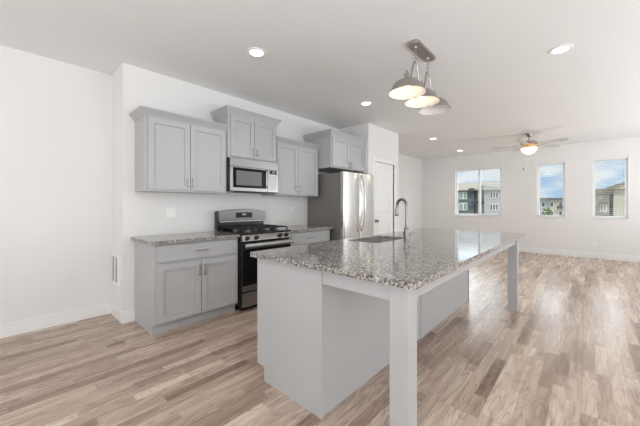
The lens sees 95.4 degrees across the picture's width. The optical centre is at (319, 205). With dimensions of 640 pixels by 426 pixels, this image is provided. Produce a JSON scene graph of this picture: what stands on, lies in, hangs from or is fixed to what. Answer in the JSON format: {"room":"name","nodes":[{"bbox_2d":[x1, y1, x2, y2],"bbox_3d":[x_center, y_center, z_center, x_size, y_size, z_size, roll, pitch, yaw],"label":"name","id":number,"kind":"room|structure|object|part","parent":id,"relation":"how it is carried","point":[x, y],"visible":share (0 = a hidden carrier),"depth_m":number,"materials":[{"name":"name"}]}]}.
{"room":"kitchen","nodes":[
{"label":"kitchen","id":0,"kind":"room"},
{"bbox_2d":[0,45,111,324],"bbox_3d":[-4.022,-0.130,1.736,0.120,2.768,4.600,0,0,43],"label":"wall","id":1,"kind":"structure","parent":0,"point":[56,116],"depth_m":3.01,"materials":[{"name":"white paint"}]},
{"bbox_2d":[0,302,110,338],"bbox_3d":[-3.973,1.189,1.691,0.013,0.130,4.600,0,0,43],"label":"baseboard","id":2,"kind":"structure","parent":1,"relation":"attached to","point":[42,322],"depth_m":3.00,"materials":[{"name":"white wood"}]},
{"bbox_2d":[112,63,339,310],"bbox_3d":[-1.061,-0.130,4.630,0.570,2.768,3.670,0,0,43],"label":"wall","id":3,"kind":"structure","parent":0,"point":[134,214],"depth_m":3.37,"materials":[{"name":"white paint"}]},
{"bbox_2d":[111,253,118,286],"bbox_3d":[-2.310,0.722,3.277,0.292,0.335,0.012,0,0,43],"label":"air vent","id":4,"kind":"object","parent":3,"relation":"in","point":[114,258],"visible":1,"depth_m":3.27,"materials":[{"name":"white plastic"}]},
{"bbox_2d":[111,302,122,323],"bbox_3d":[-2.252,1.189,3.224,0.450,0.130,0.013,0,0,43],"label":"baseboard","id":5,"kind":"structure","parent":3,"relation":"attached to","point":[116,312],"depth_m":3.19,"materials":[{"name":"white wood"}]},
{"bbox_2d":[123,309,134,323],"bbox_3d":[-2.049,1.189,3.122,0.013,0.130,0.110,0,0,43],"label":"baseboard","id":6,"kind":"structure","parent":3,"relation":"attached to","point":[129,315],"depth_m":3.11,"materials":[{"name":"white wood"}]},
{"bbox_2d":[167,208,175,217],"bbox_3d":[-1.756,0.089,3.443,0.011,0.115,0.104,0,0,43],"label":"wall switch","id":7,"kind":"object","parent":3,"relation":"attached to","point":[171,212],"visible":1,"depth_m":3.44,"materials":[{"name":"white plastic"}]},
{"bbox_2d":[129,105,228,193],"bbox_3d":[-1.585,-0.565,3.348,0.387,0.838,0.963,0,0,43],"label":"upper cabinet","id":8,"kind":"object","parent":3,"relation":"attached to","point":[175,153],"visible":1,"depth_m":3.17,"materials":[{"name":"grey paint"}]},
{"bbox_3d":[-1.606,-0.535,3.112,0.019,0.738,0.424,0,0,43],"label":"door","id":9,"kind":"part","parent":8,"relation":"part of","materials":[{"name":"grey paint"}]},
{"bbox_3d":[-1.585,-0.944,3.348,0.387,0.080,0.963,0,0,43],"label":"crown moulding","id":10,"kind":"part","parent":8,"relation":"part of","materials":[{"name":"grey paint"}]},
{"bbox_3d":[-1.314,-0.535,3.430,0.019,0.738,0.428,0,0,43],"label":"door","id":11,"kind":"part","parent":8,"relation":"part of","materials":[{"name":"grey paint"}]},
{"bbox_2d":[210,105,281,162],"bbox_3d":[-0.991,-0.905,3.975,0.414,0.618,0.868,0,0,43],"label":"upper cabinet","id":12,"kind":"object","parent":3,"relation":"attached to","point":[250,135],"visible":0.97,"depth_m":3.80,"materials":[{"name":"grey paint"}]},
{"bbox_3d":[-0.992,-0.870,3.741,0.019,0.508,0.343,0,0,43],"label":"door","id":13,"kind":"part","parent":12,"relation":"part of","materials":[{"name":"grey paint"}]},
{"bbox_3d":[-0.991,-1.169,3.975,0.414,0.090,0.868,0,0,43],"label":"crown moulding","id":14,"kind":"part","parent":12,"relation":"part of","materials":[{"name":"grey paint"}]},
{"bbox_2d":[227,157,277,193],"bbox_3d":[-0.976,-0.381,3.962,0.447,0.425,0.756,0,0,43],"label":"microwave","id":15,"kind":"object","parent":12,"relation":"attached to","point":[243,175],"visible":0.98,"depth_m":3.80,"materials":[{"name":"silver metal"}]},
{"bbox_3d":[-0.921,-0.333,3.786,0.033,0.310,0.568,0,0,43],"label":"door","id":16,"kind":"part","parent":15,"relation":"part of","materials":[{"name":"silver metal"}]},
{"bbox_3d":[-0.858,-0.540,3.853,0.035,0.102,0.752,0,0,43],"label":"panel","id":17,"kind":"part","parent":15,"relation":"part of","materials":[{"name":"silver metal"}]},
{"bbox_3d":[-0.666,-0.333,4.064,0.033,0.310,0.182,0,0,43],"label":"control panel","id":18,"kind":"part","parent":15,"relation":"part of","materials":[{"name":"silver metal"}]},
{"bbox_3d":[-0.753,-0.870,4.002,0.019,0.508,0.353,0,0,43],"label":"door","id":19,"kind":"part","parent":12,"relation":"part of","materials":[{"name":"grey paint"}]},
{"bbox_2d":[261,136,320,196],"bbox_3d":[-0.416,-0.565,4.622,0.387,0.838,0.965,0,0,43],"label":"upper cabinet","id":20,"kind":"object","parent":3,"relation":"attached to","point":[297,161],"visible":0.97,"depth_m":4.46,"materials":[{"name":"grey paint"}]},
{"bbox_3d":[-0.480,-0.535,4.338,0.019,0.738,0.405,0,0,43],"label":"door","id":21,"kind":"part","parent":20,"relation":"part of","materials":[{"name":"grey paint"}]},
{"bbox_3d":[-0.416,-0.944,4.622,0.387,0.080,0.965,0,0,43],"label":"crown moulding","id":22,"kind":"part","parent":20,"relation":"part of","materials":[{"name":"grey paint"}]},
{"bbox_3d":[-0.193,-0.535,4.652,0.019,0.738,0.434,0,0,43],"label":"door","id":23,"kind":"part","parent":20,"relation":"part of","materials":[{"name":"grey paint"}]},
{"bbox_2d":[303,129,366,172],"bbox_3d":[0.283,-0.911,5.186,0.653,0.594,1.017,0,0,43],"label":"upper cabinet","id":24,"kind":"object","parent":3,"relation":"attached to","point":[339,151],"visible":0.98,"depth_m":4.88,"materials":[{"name":"grey paint"}]},
{"bbox_3d":[0.283,-1.159,5.186,0.653,0.099,1.017,0,0,43],"label":"crown moulding","id":25,"kind":"part","parent":24,"relation":"part of","materials":[{"name":"grey paint"}]},
{"bbox_3d":[0.349,-0.872,4.849,0.019,0.475,0.450,0,0,43],"label":"door","id":26,"kind":"part","parent":24,"relation":"part of","materials":[{"name":"grey paint"}]},
{"bbox_3d":[0.657,-0.872,5.185,0.019,0.475,0.449,0,0,43],"label":"door","id":27,"kind":"part","parent":24,"relation":"part of","materials":[{"name":"grey paint"}]},
{"bbox_2d":[0,0,639,159],"bbox_3d":[1.632,-1.574,2.484,7.500,0.120,13.350,0,0,43],"label":"ceiling","id":28,"kind":"structure","parent":0,"point":[494,68],"depth_m":2.94,"materials":[{"name":"white paint"}]},
{"bbox_2d":[247,47,265,57],"bbox_3d":[-0.628,-1.509,2.880,0.192,0.010,0.192,0,0,43],"label":"recessed light","id":29,"kind":"object","parent":28,"relation":"in","point":[256,52],"visible":1,"depth_m":2.87,"materials":[{"name":"white plastic"}]},
{"bbox_2d":[360,101,371,105],"bbox_3d":[0.683,-1.509,4.320,0.192,0.010,0.192,0,0,43],"label":"recessed light","id":30,"kind":"object","parent":28,"relation":"in","point":[364,103],"visible":1,"depth_m":4.31,"materials":[{"name":"white plastic"}]},
{"bbox_2d":[388,39,450,114],"bbox_3d":[0.993,-1.258,2.837,0.326,0.509,0.962,0,0,43],"label":"pendant light","id":31,"kind":"object","parent":28,"relation":"hanging from","point":[410,88],"visible":1,"depth_m":2.76,"materials":[{"name":"silver metal"}]},
{"bbox_3d":[0.778,-1.067,2.603,0.326,0.126,0.326,0,0,43],"label":"lamp shade","id":32,"kind":"part","parent":31,"relation":"part of","materials":[{"name":"silver metal"}]},
{"bbox_3d":[0.886,-1.255,2.721,0.015,0.197,0.317,0,0,43],"label":"arm","id":33,"kind":"part","parent":31,"relation":"part of","materials":[{"name":"silver metal"}]},
{"bbox_3d":[0.993,-1.067,2.837,0.326,0.126,0.326,0,0,43],"label":"lamp shade","id":34,"kind":"part","parent":31,"relation":"part of","materials":[{"name":"silver metal"}]},
{"bbox_3d":[1.100,-1.255,2.954,0.015,0.197,0.317,0,0,43],"label":"arm","id":35,"kind":"part","parent":31,"relation":"part of","materials":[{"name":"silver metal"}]},
{"bbox_3d":[1.208,-1.067,3.072,0.326,0.126,0.326,0,0,43],"label":"lamp shade","id":36,"kind":"part","parent":31,"relation":"part of","materials":[{"name":"silver metal"}]},
{"bbox_2d":[491,133,568,169],"bbox_3d":[4.367,-1.125,6.118,1.334,0.775,1.310,0,0,43],"label":"ceiling fan","id":37,"kind":"object","parent":28,"relation":"hanging from","point":[529,147],"visible":1,"depth_m":6.04,"materials":[{"name":"silver metal"}]},
{"bbox_3d":[4.068,-1.261,5.831,0.485,0.034,0.139,0,0,-42],"label":"blade","id":38,"kind":"part","parent":37,"relation":"part of","materials":[{"name":"grey wood"}]},
{"bbox_3d":[4.408,-1.141,6.137,0.286,0.125,0.286,0,0,43],"label":"lamp shade","id":39,"kind":"part","parent":37,"relation":"part of","materials":[{"name":"white glass"}]},
{"bbox_3d":[4.863,-1.261,6.185,0.485,0.034,0.139,0,0,-6],"label":"blade","id":40,"kind":"part","parent":37,"relation":"part of","materials":[{"name":"grey wood"}]},
{"bbox_3d":[4.594,-1.261,5.719,0.139,0.034,0.485,0,0,-24],"label":"blade","id":41,"kind":"part","parent":37,"relation":"part of","materials":[{"name":"grey wood"}]},
{"bbox_2d":[548,44,573,54],"bbox_3d":[2.334,-1.509,2.824,0.192,0.010,0.192,0,0,43],"label":"recessed light","id":42,"kind":"object","parent":28,"relation":"in","point":[560,49],"visible":1,"depth_m":2.82,"materials":[{"name":"white plastic"}]},
{"bbox_2d":[0,250,639,425],"bbox_3d":[1.632,1.304,2.484,7.500,0.100,13.350,0,0,43],"label":"floor","id":43,"kind":"structure","parent":0,"point":[569,355],"depth_m":2.21,"materials":[{"name":"brown wood"}]},
{"bbox_2d":[135,237,237,334],"bbox_3d":[-1.473,0.814,3.279,0.643,0.880,0.902,0,0,43],"label":"base cabinet","id":44,"kind":"object","parent":43,"relation":"on","point":[177,285],"visible":1,"depth_m":3.01,"materials":[{"name":"grey paint"}]},
{"bbox_3d":[-1.410,0.859,2.937,0.019,0.554,0.427,0,0,43],"label":"door","id":45,"kind":"part","parent":44,"relation":"part of","materials":[{"name":"grey paint"}]},
{"bbox_2d":[131,231,239,244],"bbox_3d":[-1.486,0.356,3.266,0.643,0.033,0.944,0,0,43],"label":"countertop","id":46,"kind":"structure","parent":44,"relation":"on","point":[210,235],"depth_m":3.08,"materials":[{"name":"stone"}]},
{"bbox_3d":[-1.263,0.475,3.096,0.019,0.158,0.860,0,0,43],"label":"drawer","id":47,"kind":"part","parent":44,"relation":"part of","materials":[{"name":"grey paint"}]},
{"bbox_3d":[-1.117,0.859,3.256,0.019,0.554,0.427,0,0,43],"label":"door","id":48,"kind":"part","parent":44,"relation":"part of","materials":[{"name":"grey paint"}]},
{"bbox_2d":[215,209,293,310],"bbox_3d":[-0.866,0.653,3.861,0.718,1.201,0.768,0,0,43],"label":"range","id":49,"kind":"object","parent":43,"relation":"on","point":[255,235],"visible":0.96,"depth_m":3.60,"materials":[{"name":"silver metal"}]},
{"bbox_3d":[-1.345,0.201,3.796,0.078,0.256,0.023,0,0,43],"label":"trim","id":50,"kind":"part","parent":49,"relation":"part of","materials":[{"name":"metal"}]},
{"bbox_3d":[-1.102,0.267,4.078,0.055,0.125,0.724,0,0,43],"label":"vent panel","id":51,"kind":"part","parent":49,"relation":"part of","materials":[{"name":"metal"}]},
{"bbox_2d":[219,219,264,222],"bbox_3d":[-1.065,0.217,4.058,0.027,0.018,0.724,0,0,43],"label":"backguard","id":52,"kind":"object","parent":49,"relation":"attached to","point":[220,220],"depth_m":4.03,"materials":[{"name":"silver metal"}]},
{"bbox_3d":[-0.661,1.117,3.676,0.035,0.170,0.744,0,0,43],"label":"drawer","id":53,"kind":"part","parent":49,"relation":"part of","materials":[{"name":"silver metal"}]},
{"bbox_3d":[-0.648,0.983,3.661,0.011,0.067,0.748,0,0,43],"label":"rail","id":54,"kind":"part","parent":49,"relation":"part of","materials":[{"name":"silver metal"}]},
{"bbox_2d":[217,228,290,234],"bbox_3d":[-0.863,0.339,3.858,0.585,0.020,0.768,0,0,43],"label":"cooktop","id":55,"kind":"object","parent":49,"relation":"in","point":[268,231],"depth_m":3.74,"materials":[{"name":"black metal"}]},
{"bbox_3d":[-0.662,0.737,3.674,0.035,0.565,0.752,0,0,43],"label":"oven door","id":56,"kind":"part","parent":49,"relation":"part of","materials":[{"name":"black glass"}]},
{"bbox_3d":[-0.662,0.392,3.674,0.069,0.080,0.756,0,0,43],"label":"control panel","id":57,"kind":"part","parent":49,"relation":"part of","materials":[{"name":"silver metal"}]},
{"bbox_3d":[-0.624,0.477,3.645,0.070,0.057,0.750,0,0,43],"label":"handle","id":58,"kind":"part","parent":49,"relation":"part of","materials":[{"name":"silver metal"}]},
{"bbox_2d":[289,229,329,245],"bbox_3d":[-0.342,0.814,4.512,0.643,0.880,0.892,0,0,43],"label":"base cabinet","id":59,"kind":"object","parent":43,"relation":"on","point":[315,236],"visible":0.22,"depth_m":4.31,"materials":[{"name":"grey paint"}]},
{"bbox_2d":[278,225,333,231],"bbox_3d":[-0.331,0.356,4.525,0.643,0.033,0.929,0,0,43],"label":"countertop","id":60,"kind":"structure","parent":59,"relation":"on","point":[297,228],"depth_m":4.45,"materials":[{"name":"stone"}]},
{"bbox_2d":[308,171,372,240],"bbox_3d":[0.411,0.354,5.116,0.882,1.800,0.873,0,0,43],"label":"refrigerator","id":61,"kind":"object","parent":43,"relation":"on","point":[344,201],"visible":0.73,"depth_m":4.78,"materials":[{"name":"grey metal"}]},
{"bbox_3d":[0.499,0.011,4.735,0.082,1.085,0.426,0,0,43],"label":"door","id":62,"kind":"part","parent":61,"relation":"part of","materials":[{"name":"silver metal"}]},
{"bbox_3d":[0.670,-0.036,4.810,0.086,0.950,0.028,0,0,43],"label":"handle","id":63,"kind":"part","parent":61,"relation":"part of","materials":[{"name":"silver metal"}]},
{"bbox_3d":[0.731,-0.036,4.876,0.086,0.950,0.028,0,0,43],"label":"handle","id":64,"kind":"part","parent":61,"relation":"part of","materials":[{"name":"silver metal"}]},
{"bbox_3d":[0.795,0.011,5.057,0.082,1.085,0.437,0,0,43],"label":"door","id":65,"kind":"part","parent":61,"relation":"part of","materials":[{"name":"silver metal"}]},
{"bbox_2d":[257,239,518,425],"bbox_3d":[0.966,0.814,2.818,1.175,0.880,2.942,0,0,43],"label":"kitchen island","id":66,"kind":"object","parent":43,"relation":"on","point":[322,336],"visible":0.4,"depth_m":1.87,"materials":[{"name":"grey paint"}]},
{"bbox_3d":[-0.221,0.815,1.929,0.627,0.878,0.020,0,0,43],"label":"panel","id":67,"kind":"part","parent":66,"relation":"part of","materials":[{"name":"grey paint"}]},
{"bbox_3d":[0.003,0.815,1.720,0.030,0.878,0.022,0,0,43],"label":"corner trim","id":68,"kind":"part","parent":66,"relation":"part of","materials":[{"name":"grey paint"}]},
{"bbox_2d":[250,228,523,290],"bbox_3d":[0.982,0.357,2.817,1.249,0.034,3.043,0,0,43],"label":"island countertop","id":69,"kind":"structure","parent":66,"relation":"on","point":[430,254],"depth_m":2.01,"materials":[{"name":"stone"}]},
{"bbox_2d":[359,239,393,242],"bbox_3d":[0.590,0.472,2.946,0.390,0.196,0.680,0,0,43],"label":"sink","id":70,"kind":"object","parent":69,"relation":"in","point":[372,240],"visible":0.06,"depth_m":3.23,"materials":[{"name":"silver metal"}]},
{"bbox_2d":[395,198,415,240],"bbox_3d":[0.810,0.135,2.828,0.204,0.411,0.128,0,0,43],"label":"faucet","id":71,"kind":"object","parent":69,"relation":"on","point":[406,233],"visible":1,"depth_m":2.77,"materials":[{"name":"silver metal"}]},
{"bbox_3d":[0.976,0.815,2.783,0.017,0.878,2.857,0,0,43],"label":"panel","id":72,"kind":"part","parent":66,"relation":"part of","materials":[{"name":"grey paint"}]},
{"bbox_3d":[0.403,0.814,1.406,0.096,0.880,0.096,0,0,43],"label":"leg","id":73,"kind":"part","parent":66,"relation":"part of","materials":[{"name":"grey paint"}]},
{"bbox_3d":[1.952,0.815,3.844,0.030,0.878,0.022,0,0,43],"label":"corner trim","id":74,"kind":"part","parent":66,"relation":"part of","materials":[{"name":"grey paint"}]},
{"bbox_3d":[2.326,0.814,3.501,0.096,0.880,0.096,0,0,43],"label":"leg","id":75,"kind":"part","parent":66,"relation":"part of","materials":[{"name":"grey paint"}]},
{"bbox_2d":[340,123,398,231],"bbox_3d":[0.820,-0.130,6.180,1.245,2.768,1.157,0,0,43],"label":"wall","id":76,"kind":"structure","parent":0,"point":[381,143],"depth_m":5.64,"materials":[{"name":"white paint"}]},
{"bbox_2d":[372,157,395,234],"bbox_3d":[1.253,0.177,5.774,0.172,2.153,0.900,0,0,43],"label":"door","id":77,"kind":"structure","parent":76,"relation":"in","point":[383,178],"depth_m":5.76,"materials":[{"name":"white wood"}]},
{"bbox_2d":[399,154,421,230],"bbox_3d":[2.129,-0.130,8.426,0.137,2.768,3.923,0,0,43],"label":"wall","id":78,"kind":"structure","parent":0,"point":[410,168],"depth_m":9.08,"materials":[{"name":"white paint"}]},
{"bbox_2d":[422,136,639,255],"bbox_3d":[6.156,-0.130,7.290,7.333,2.768,0.152,0,0,43],"label":"wall","id":79,"kind":"structure","parent":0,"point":[577,232],"depth_m":7.54,"materials":[{"name":"white paint"}]},
{"bbox_2d":[455,166,501,216],"bbox_3d":[4.679,-0.386,8.624,1.260,1.430,0.160,0,0,43],"label":"window","id":80,"kind":"structure","parent":79,"relation":"attached to","point":[474,169],"depth_m":8.62,"materials":[{"name":"white plastic"}]},
{"bbox_3d":[4.656,0.309,8.599,1.228,0.024,0.094,0,0,43],"label":"sill","id":81,"kind":"part","parent":80,"relation":"part of","materials":[{"name":"white"}]},
{"bbox_2d":[478,166,500,215],"bbox_3d":[4.893,-0.404,8.392,0.594,1.390,0.068,0,0,43],"label":"window blind","id":82,"kind":"object","parent":79,"relation":"attached to","point":[497,166],"visible":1,"depth_m":8.35,"materials":[{"name":"white plastic"}]},
{"bbox_2d":[536,161,565,218],"bbox_3d":[5.930,-0.386,7.476,0.588,1.430,0.160,0,0,43],"label":"window","id":83,"kind":"structure","parent":79,"relation":"attached to","point":[538,215],"depth_m":7.55,"materials":[{"name":"white plastic"}]},
{"bbox_2d":[537,161,564,216],"bbox_3d":[5.912,-0.404,7.456,0.552,1.390,0.068,0,0,43],"label":"window blind","id":84,"kind":"object","parent":79,"relation":"attached to","point":[561,161],"visible":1,"depth_m":7.45,"materials":[{"name":"white plastic"}]},
{"bbox_2d":[505,247,639,261],"bbox_3d":[6.105,1.189,7.224,7.320,0.130,0.013,0,0,43],"label":"baseboard","id":85,"kind":"structure","parent":79,"relation":"attached to","point":[521,249],"depth_m":7.01,"materials":[{"name":"white"}]},
{"bbox_2d":[592,156,628,219],"bbox_3d":[6.721,-0.386,6.749,0.610,1.430,0.160,0,0,43],"label":"window","id":86,"kind":"structure","parent":79,"relation":"attached to","point":[627,159],"depth_m":6.60,"materials":[{"name":"white plastic"}]},
{"bbox_3d":[6.699,0.309,6.725,0.578,0.024,0.094,0,0,43],"label":"sill","id":87,"kind":"part","parent":86,"relation":"part of","materials":[{"name":"white"}]},
{"bbox_2d":[593,156,627,217],"bbox_3d":[6.703,-0.404,6.730,0.574,1.390,0.068,0,0,43],"label":"window blind","id":88,"kind":"object","parent":79,"relation":"attached to","point":[625,157],"visible":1,"depth_m":6.70,"materials":[{"name":"white plastic"}]},
{"bbox_3d":[6.707,0.283,6.734,0.568,0.016,0.050,0,0,43],"label":"rail","id":89,"kind":"part","parent":88,"relation":"part of","materials":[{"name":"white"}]},
{"bbox_3d":[6.691,-0.391,6.716,0.376,1.340,0.002,0,0,43],"label":"ladder cord","id":90,"kind":"part","parent":88,"relation":"part of","materials":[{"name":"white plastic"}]},
{"label":"outside","id":91,"kind":"structure","parent":0,"visible":0},
{"bbox_3d":[44.869,4.554,54.252,180.000,0.200,121.100,0,0,43],"label":"ground","id":92,"kind":"structure","parent":91,"visible":0},
{"bbox_2d":[458,181,499,213],"bbox_3d":[22.846,0.579,40.905,9.600,7.750,11.550,0,0,43],"label":"apartment building","id":93,"kind":"structure","parent":92,"relation":"on","point":[467,192],"depth_m":37.45,"materials":[{"name":"stone"}]},
{"bbox_3d":[18.748,0.164,38.103,0.810,0.800,0.040,0,0,43],"label":"pane","id":94,"kind":"part","parent":93,"relation":"part of","materials":[{"name":"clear glass"}]},
{"bbox_3d":[18.748,-1.286,38.103,0.810,0.800,0.040,0,0,43],"label":"pane","id":95,"kind":"part","parent":93,"relation":"part of","materials":[{"name":"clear glass"}]},
{"bbox_3d":[21.049,-1.236,35.176,0.760,0.640,0.040,0,0,43],"label":"pane","id":96,"kind":"part","parent":93,"relation":"part of","materials":[{"name":"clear glass"}]},
{"bbox_2d":[543,208,551,214],"bbox_3d":[22.797,2.361,29.114,0.633,4.194,0.719,0,0,-9],"label":"tree","id":97,"kind":"object","parent":92,"relation":"on","point":[549,212],"visible":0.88,"depth_m":29.07,"materials":[{"name":"green plant"}]},
{"bbox_2d":[540,198,562,214],"bbox_3d":[40.668,1.604,51.524,12.100,5.700,11.600,0,0,43],"label":"apartment building","id":98,"kind":"structure","parent":92,"relation":"on","point":[552,201],"depth_m":47.18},
{"bbox_2d":[595,182,624,215],"bbox_3d":[25.749,1.104,24.361,6.350,6.700,11.800,0,0,43],"label":"house","id":99,"kind":"structure","parent":92,"relation":"on","point":[611,200],"depth_m":21.61,"materials":[{"name":"beige"}]}
]}

